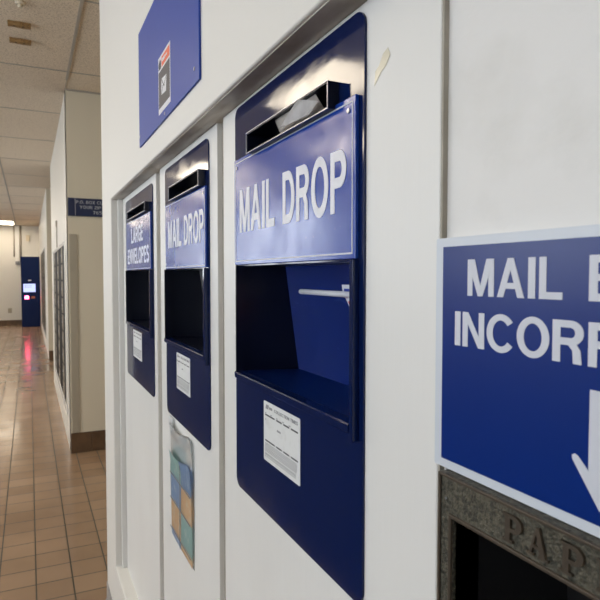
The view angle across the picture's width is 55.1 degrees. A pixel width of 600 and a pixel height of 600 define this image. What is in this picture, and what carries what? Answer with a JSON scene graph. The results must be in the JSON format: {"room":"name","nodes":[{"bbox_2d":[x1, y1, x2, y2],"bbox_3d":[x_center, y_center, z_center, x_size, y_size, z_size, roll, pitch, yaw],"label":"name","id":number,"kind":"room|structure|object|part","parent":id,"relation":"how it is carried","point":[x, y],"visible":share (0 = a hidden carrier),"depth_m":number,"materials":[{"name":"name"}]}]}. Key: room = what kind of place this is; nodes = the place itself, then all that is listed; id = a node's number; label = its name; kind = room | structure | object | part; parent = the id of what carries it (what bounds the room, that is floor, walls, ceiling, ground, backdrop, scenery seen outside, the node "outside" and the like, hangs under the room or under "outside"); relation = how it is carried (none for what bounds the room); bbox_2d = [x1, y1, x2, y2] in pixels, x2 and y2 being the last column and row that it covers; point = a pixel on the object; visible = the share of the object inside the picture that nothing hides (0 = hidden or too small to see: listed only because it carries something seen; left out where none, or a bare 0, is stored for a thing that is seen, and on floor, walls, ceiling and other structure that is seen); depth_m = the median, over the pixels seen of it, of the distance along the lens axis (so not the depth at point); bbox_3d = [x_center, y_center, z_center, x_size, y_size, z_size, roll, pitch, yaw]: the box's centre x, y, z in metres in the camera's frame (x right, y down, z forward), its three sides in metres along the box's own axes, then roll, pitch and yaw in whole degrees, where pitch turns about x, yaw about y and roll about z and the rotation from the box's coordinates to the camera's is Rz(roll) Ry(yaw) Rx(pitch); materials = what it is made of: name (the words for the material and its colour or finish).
{"room":"post office lobby","nodes":[
{"label":"post office lobby","id":0,"kind":"room"},
{"bbox_2d":[0,225,38,319],"bbox_3d":[-9.082,-0.692,16.102,3.700,2.840,0.100,-1,3,-25],"label":"wall","id":1,"kind":"structure","parent":0,"point":[10,272],"depth_m":16.45,"materials":[{"name":"white paint"}]},
{"bbox_2d":[0,320,21,324],"bbox_3d":[-9.155,0.662,16.062,3.466,0.137,0.012,-1,3,-25],"label":"baseboard","id":2,"kind":"structure","parent":1,"relation":"attached to","point":[2,322],"depth_m":16.47,"materials":[{"name":"brown wood"}]},
{"bbox_2d":[13,225,21,258],"bbox_3d":[-8.086,-1.656,16.442,0.208,0.938,0.044,-1,3,-25],"label":"conduit","id":3,"kind":"object","parent":1,"relation":"attached to","point":[13,225],"visible":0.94,"depth_m":16.41,"materials":[{"name":"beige metal"}]},
{"bbox_2d":[15,225,19,260],"bbox_3d":[-8.088,-1.616,16.443,0.110,1.018,0.060,-1,3,-25],"label":"chase","id":4,"kind":"object","parent":1,"relation":"attached to","point":[17,254],"visible":1,"depth_m":16.42,"materials":[{"name":"white paint"}]},
{"bbox_2d":[39,190,48,357],"bbox_3d":[-5.784,-0.570,13.181,0.224,2.840,8.000,-1,3,-25],"label":"wall","id":5,"kind":"structure","parent":0,"point":[42,223],"depth_m":10.88,"materials":[{"name":"white paint"}]},
{"bbox_2d":[40,247,46,339],"bbox_3d":[-5.567,-0.195,12.463,0.010,1.710,4.190,-1,3,-25],"label":"boxes","id":6,"kind":"object","parent":5,"relation":"attached to","point":[42,256],"visible":1,"depth_m":11.87,"materials":[{"name":"white metal"}]},
{"bbox_3d":[-5.546,-0.208,12.423,0.006,1.620,4.000,-1,3,-25],"label":"frame","id":7,"kind":"part","parent":6,"relation":"part of","materials":[{"name":"white metal"}]},
{"bbox_2d":[46,188,52,350],"bbox_3d":[-3.467,-0.434,9.909,1.623,2.840,0.100,-1,3,-25],"label":"wall","id":8,"kind":"structure","parent":0,"point":[48,191],"depth_m":9.53,"materials":[{"name":"beige paint"}]},
{"bbox_2d":[49,351,53,359],"bbox_3d":[-3.493,0.910,9.891,1.512,0.157,0.012,-1,3,-25],"label":"baseboard","id":9,"kind":"structure","parent":8,"relation":"attached to","point":[51,355],"depth_m":9.58,"materials":[{"name":"brown tile"}]},
{"bbox_2d":[0,0,100,225],"bbox_3d":[-3.914,-1.767,6.600,5.200,0.100,21.600,-1,3,-25],"label":"ceiling","id":10,"kind":"structure","parent":0,"point":[53,22],"depth_m":4.28,"materials":[{"name":"tile"}]},
{"bbox_2d":[0,220,14,224],"bbox_3d":[-7.974,-2.075,15.405,0.580,0.018,1.200,-1,3,-25],"label":"recessed light","id":11,"kind":"object","parent":10,"relation":"in","point":[2,222],"visible":1,"depth_m":15.36,"materials":[{"name":"white plastic"}]},
{"bbox_2d":[7,20,30,29],"bbox_3d":[-1.599,-1.566,3.274,0.120,0.022,0.048,-1,3,-25],"label":"mounting block","id":12,"kind":"object","parent":10,"relation":"attached to","point":[17,24],"visible":1,"depth_m":3.26,"materials":[{"name":"brown wood"}]},
{"bbox_2d":[9,37,30,45],"bbox_3d":[-1.705,-1.576,3.506,0.120,0.022,0.048,-1,3,-25],"label":"mounting block","id":13,"kind":"object","parent":10,"relation":"attached to","point":[11,39],"visible":1,"depth_m":3.49,"materials":[{"name":"brown wood"}]},
{"bbox_2d":[15,0,24,8],"bbox_3d":[-1.472,-1.552,3.025,0.052,0.030,0.052,-1,3,-25],"label":"sprinkler","id":14,"kind":"object","parent":10,"relation":"attached to","point":[19,3],"visible":1,"depth_m":3.01,"materials":[{"name":"beige plastic"}]},
{"bbox_2d":[0,0,100,225],"bbox_3d":[-2.986,-1.730,7.039,2.950,0.011,21.400,-1,3,-25],"label":"grid","id":15,"kind":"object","parent":10,"relation":"attached to","point":[81,1],"depth_m":4.09,"materials":[{"name":"silver metal"}]},
{"bbox_2d":[0,325,107,599],"bbox_3d":[-3.914,1.171,6.723,5.200,0.100,21.600,-1,3,-25],"label":"floor","id":16,"kind":"structure","parent":0,"point":[53,499],"depth_m":3.70,"materials":[{"name":"tile"}]},
{"bbox_2d":[21,257,40,326],"bbox_3d":[-7.582,-0.240,16.184,0.468,1.930,0.863,-1,3,-25],"label":"kiosk","id":17,"kind":"object","parent":16,"relation":"on","point":[30,267],"visible":1,"depth_m":15.80,"materials":[{"name":"blue metal"}]},
{"bbox_2d":[50,93,70,449],"bbox_3d":[-2.420,-0.275,6.116,0.283,2.840,3.460,-1,3,-25],"label":"wall","id":18,"kind":"structure","parent":0,"point":[58,178],"depth_m":5.28,"materials":[{"name":"white paint"}]},
{"bbox_2d":[55,221,56,247],"bbox_3d":[-2.567,-0.693,6.063,0.017,0.280,0.060,-1,3,-25],"label":"conduit","id":19,"kind":"object","parent":18,"relation":"attached to","point":[55,221],"visible":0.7,"depth_m":6.06,"materials":[{"name":"silver metal"}]},
{"bbox_2d":[53,241,67,413],"bbox_3d":[-2.485,0.187,5.928,0.010,1.452,2.520,-1,3,-25],"label":"boxes","id":20,"kind":"object","parent":18,"relation":"attached to","point":[59,260],"visible":1,"depth_m":5.56,"materials":[{"name":"grey metal"},{"name":"dark metal"}]},
{"bbox_2d":[64,90,105,446],"bbox_3d":[-1.099,-0.224,4.883,1.623,2.840,0.100,-1,3,-25],"label":"wall","id":21,"kind":"structure","parent":0,"point":[83,147],"depth_m":4.55,"materials":[{"name":"beige paint"}]},
{"bbox_2d":[69,234,79,432],"bbox_3d":[-1.773,0.268,4.527,0.058,1.568,0.006,-1,3,-25],"label":"guard","id":22,"kind":"object","parent":21,"relation":"attached to","point":[72,237],"visible":1,"depth_m":4.52,"materials":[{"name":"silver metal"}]},
{"bbox_2d":[68,198,102,216],"bbox_3d":[-1.601,-0.729,4.562,0.447,0.140,0.013,-1,3,-25],"label":"wall sign","id":23,"kind":"object","parent":21,"relation":"attached to","point":[84,207],"visible":0.52,"depth_m":4.52,"materials":[{"name":"blue plastic"}]},
{"bbox_2d":[71,430,105,452],"bbox_3d":[-1.124,1.120,4.865,1.512,0.157,0.012,-1,3,-25],"label":"baseboard","id":24,"kind":"structure","parent":21,"relation":"attached to","point":[91,440],"depth_m":4.59,"materials":[{"name":"brown wood"}]},
{"bbox_2d":[99,0,327,599],"bbox_3d":[0.482,-0.018,-0.039,0.280,2.840,5.520,-1,3,-25],"label":"wall","id":25,"kind":"structure","parent":0,"point":[237,36],"depth_m":1.71,"materials":[{"name":"white paint"}]},
{"bbox_2d":[106,581,111,599],"bbox_3d":[0.962,1.338,0.310,1.442,0.100,5.440,-1,3,-25],"label":"baseboard","id":26,"kind":"structure","parent":25,"relation":"attached to","point":[109,597],"depth_m":2.40,"materials":[{"name":"white paint"}]},
{"bbox_2d":[117,199,127,567],"bbox_3d":[-0.662,0.323,2.176,0.037,1.394,0.024,-1,3,-25],"label":"trim","id":27,"kind":"structure","parent":25,"relation":"attached to","point":[119,201],"depth_m":2.16,"materials":[{"name":"paint"}]},
{"bbox_2d":[125,183,154,396],"bbox_3d":[-0.478,-0.035,1.869,0.123,0.610,0.492,-1,3,-25],"label":"mail drop","id":28,"kind":"object","parent":25,"relation":"attached to","point":[140,319],"visible":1,"depth_m":1.83,"materials":[{"name":"blue metal"}]},
{"bbox_3d":[-0.515,-0.178,1.826,0.004,0.164,0.437,-1,3,-25],"label":"sign plate","id":29,"kind":"part","parent":28,"relation":"part of","materials":[{"name":"blue metal"}]},
{"bbox_2d":[123,173,163,599],"bbox_3d":[-0.518,0.335,1.891,0.020,1.394,0.612,-1,3,-25],"label":"panel","id":30,"kind":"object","parent":25,"relation":"attached to","point":[143,410],"depth_m":1.79,"materials":[{"name":"paint"}]},
{"bbox_2d":[138,0,200,147],"bbox_3d":[-0.303,-0.548,1.272,0.005,0.300,0.600,-1,3,-25],"label":"wall sign","id":31,"kind":"object","parent":25,"relation":"attached to","point":[169,37],"visible":1,"depth_m":1.23,"materials":[{"name":"blue"}]},
{"bbox_3d":[-0.297,-0.471,1.258,0.001,0.081,0.110,-1,3,-25],"label":"dark panel","id":32,"kind":"part","parent":31,"relation":"part of","materials":[{"name":"grey plastic"}]},
{"bbox_2d":[168,415,194,570],"bbox_3d":[-0.288,0.445,1.362,0.016,0.298,0.230,-1,3,-25],"label":"plastic bag","id":33,"kind":"object","parent":25,"relation":"attached to","point":[181,462],"visible":1,"depth_m":1.34,"materials":[{"name":"clear plastic"},{"name":"coloured ink"},{"name":"paper"}]},
{"bbox_2d":[164,139,210,449],"bbox_3d":[-0.218,-0.015,1.318,0.123,0.616,0.390,-1,3,-25],"label":"mail drop","id":34,"kind":"object","parent":25,"relation":"attached to","point":[187,338],"visible":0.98,"depth_m":1.29,"materials":[{"name":"blue metal"}]},
{"bbox_2d":[177,359,188,393],"bbox_3d":[-0.269,0.175,1.323,0.001,0.064,0.111,-1,3,-25],"label":"print","id":35,"kind":"object","parent":34,"relation":"attached to","point":[182,364],"depth_m":1.32,"materials":[{"name":"grey paper"}]},
{"bbox_3d":[-0.260,-0.150,1.286,0.004,0.159,0.363,-1,3,-25],"label":"sign plate","id":36,"kind":"part","parent":34,"relation":"part of","materials":[{"name":"blue metal"}]},
{"bbox_3d":[-0.173,0.017,1.338,0.025,0.175,0.358,-1,3,-25],"label":"chute door","id":37,"kind":"part","parent":34,"relation":"part of","materials":[{"name":"metal"}]},
{"bbox_2d":[160,123,224,599],"bbox_3d":[-0.255,0.358,1.332,0.020,1.394,0.516,-1,3,-25],"label":"panel","id":38,"kind":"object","parent":25,"relation":"attached to","point":[207,582],"depth_m":1.16,"materials":[{"name":"paint"}]},
{"bbox_2d":[159,123,225,599],"bbox_3d":[-0.254,0.357,1.342,0.010,1.394,0.615,-1,3,-25],"label":"trim","id":39,"kind":"structure","parent":25,"relation":"attached to","point":[222,123],"depth_m":1.09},
{"bbox_2d":[112,0,366,199],"bbox_3d":[0.401,-0.280,-0.128,0.054,0.002,5.049,-1,3,-25],"label":"trim","id":40,"kind":"structure","parent":25,"relation":"attached to","point":[329,15],"depth_m":0.81,"materials":[{"name":"brushed stainless steel"}]},
{"bbox_2d":[234,12,366,599],"bbox_3d":[0.021,0.006,0.810,0.123,0.634,0.412,-1,3,-25],"label":"mail drop","id":41,"kind":"object","parent":25,"relation":"attached to","point":[300,190],"visible":1,"depth_m":0.76,"materials":[{"name":"blue metal"}]},
{"bbox_2d":[265,412,296,478],"bbox_3d":[-0.028,0.203,0.811,0.001,0.066,0.113,-1,3,-25],"label":"print","id":42,"kind":"object","parent":41,"relation":"attached to","point":[280,428],"depth_m":0.81,"materials":[{"name":"grey paper"}]},
{"bbox_3d":[-0.024,-0.137,0.784,0.004,0.172,0.393,-1,3,-25],"label":"sign plate","id":43,"kind":"part","parent":41,"relation":"part of","materials":[{"name":"blue metal"}]},
{"bbox_2d":[280,99,317,127],"bbox_3d":[-0.003,-0.230,0.697,0.003,0.025,0.120,-1,3,-25],"label":"envelope","id":44,"kind":"object","parent":41,"relation":"in","point":[300,109],"visible":1,"depth_m":0.69,"materials":[{"name":"paper"}]},
{"bbox_2d":[275,94,323,132],"bbox_3d":[-0.004,-0.232,0.720,0.003,0.024,0.151,-1,3,-25],"label":"envelope","id":45,"kind":"object","parent":41,"relation":"in","point":[318,106],"visible":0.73,"depth_m":0.72,"materials":[{"name":"grey paper"}]},
{"bbox_3d":[0.067,0.038,0.830,0.025,0.178,0.376,-1,3,-25],"label":"chute door","id":46,"kind":"part","parent":41,"relation":"part of","materials":[{"name":"blue metal"}]},
{"bbox_3d":[0.043,-0.010,0.844,0.016,0.009,0.180,-1,3,-25],"label":"handle","id":47,"kind":"part","parent":41,"relation":"part of","materials":[{"name":"white metal"}]},
{"bbox_2d":[223,0,442,599],"bbox_3d":[0.000,0.380,0.791,0.020,1.394,0.606,-1,3,-25],"label":"panel","id":48,"kind":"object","parent":25,"relation":"attached to","point":[404,105],"depth_m":0.56,"materials":[{"name":"paint"}]},
{"bbox_2d":[374,48,389,85],"bbox_3d":[0.081,-0.231,0.569,0.001,0.030,0.028,-1,3,-25],"label":"scrap","id":49,"kind":"object","parent":25,"relation":"attached to","point":[385,57],"visible":1,"depth_m":0.57,"materials":[{"name":"beige paper"}]},
{"bbox_2d":[444,0,599,469],"bbox_3d":[0.833,0.454,-0.962,0.020,1.394,3.278,-1,3,-25],"label":"wall","id":50,"kind":"structure","parent":0,"point":[524,88],"depth_m":0.42,"materials":[{"name":"white paint"}]},
{"bbox_2d":[437,0,448,551],"bbox_3d":[0.124,0.392,0.513,0.005,1.394,0.002,-1,3,-25],"label":"trim","id":51,"kind":"structure","parent":50,"relation":"attached to","point":[445,12],"depth_m":0.49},
{"bbox_2d":[435,224,599,537],"bbox_3d":[0.189,0.051,0.356,0.008,0.196,0.322,-1,3,-25],"label":"wall sign","id":52,"kind":"object","parent":50,"relation":"attached to","point":[517,367],"visible":1,"depth_m":0.41,"materials":[{"name":"blue"}]},
{"bbox_2d":[437,469,599,599],"bbox_3d":[0.239,0.371,0.398,0.142,0.446,0.299,-1,3,-25],"label":"frame","id":53,"kind":"object","parent":50,"relation":"attached to","point":[493,545],"visible":0.98,"depth_m":0.46,"materials":[{"name":"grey metal"}]}
]}

